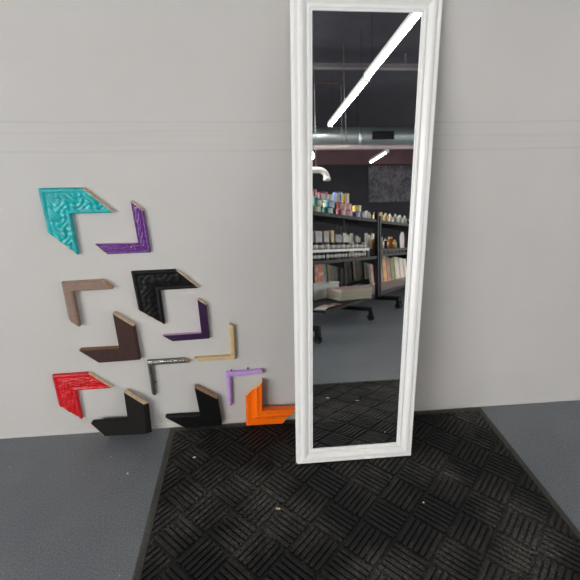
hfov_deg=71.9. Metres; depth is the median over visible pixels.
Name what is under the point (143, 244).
sample
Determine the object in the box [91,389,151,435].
sample
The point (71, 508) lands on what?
floor
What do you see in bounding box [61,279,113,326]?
sample
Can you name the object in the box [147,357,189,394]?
sample
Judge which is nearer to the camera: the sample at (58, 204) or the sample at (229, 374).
the sample at (58, 204)
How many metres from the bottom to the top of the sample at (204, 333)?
0.156 m
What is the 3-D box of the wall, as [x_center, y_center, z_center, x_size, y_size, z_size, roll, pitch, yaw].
[1.618,-1.498,0.939,12.700,4.200,0.100,-2,24,-5]
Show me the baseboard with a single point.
(3, 436)
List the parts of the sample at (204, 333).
moulding arm, moulding arm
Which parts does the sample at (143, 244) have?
moulding arm, moulding arm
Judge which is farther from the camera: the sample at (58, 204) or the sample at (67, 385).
the sample at (67, 385)
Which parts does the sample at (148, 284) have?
moulding arm, moulding arm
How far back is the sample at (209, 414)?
1.51 m
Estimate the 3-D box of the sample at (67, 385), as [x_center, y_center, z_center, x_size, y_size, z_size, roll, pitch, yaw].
[-0.737,0.383,1.444,0.198,0.199,0.014,-2,24,-5]
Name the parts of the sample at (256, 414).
moulding arm, moulding arm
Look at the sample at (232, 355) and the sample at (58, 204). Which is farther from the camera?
the sample at (232, 355)
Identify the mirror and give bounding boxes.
[290,0,442,463]
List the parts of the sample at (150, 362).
moulding arm, moulding arm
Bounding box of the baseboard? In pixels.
[0,396,579,438]
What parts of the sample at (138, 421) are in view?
moulding arm, moulding arm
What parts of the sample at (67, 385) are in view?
moulding arm, moulding arm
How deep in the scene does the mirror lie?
1.17 m
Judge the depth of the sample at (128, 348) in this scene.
1.37 m
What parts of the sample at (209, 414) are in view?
moulding arm, moulding arm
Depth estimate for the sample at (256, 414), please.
1.51 m
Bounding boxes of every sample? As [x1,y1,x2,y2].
[38,187,113,254]
[52,371,112,418]
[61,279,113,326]
[79,311,140,362]
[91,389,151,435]
[95,201,150,253]
[131,269,198,324]
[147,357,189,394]
[163,298,209,340]
[165,384,221,427]
[195,322,235,360]
[226,368,262,405]
[246,379,294,425]
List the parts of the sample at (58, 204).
moulding arm, moulding arm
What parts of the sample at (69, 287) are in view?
moulding arm, moulding arm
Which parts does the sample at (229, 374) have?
moulding arm, moulding arm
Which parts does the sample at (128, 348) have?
moulding arm, moulding arm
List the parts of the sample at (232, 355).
moulding arm, moulding arm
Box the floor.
[0,400,579,579]
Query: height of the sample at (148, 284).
0.196 m
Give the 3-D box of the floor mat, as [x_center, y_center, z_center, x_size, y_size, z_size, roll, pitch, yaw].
[0.211,0.711,1.115,1.250,0.008,1.042,-2,24,-5]
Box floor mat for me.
[132,407,579,579]
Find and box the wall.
[0,0,579,434]

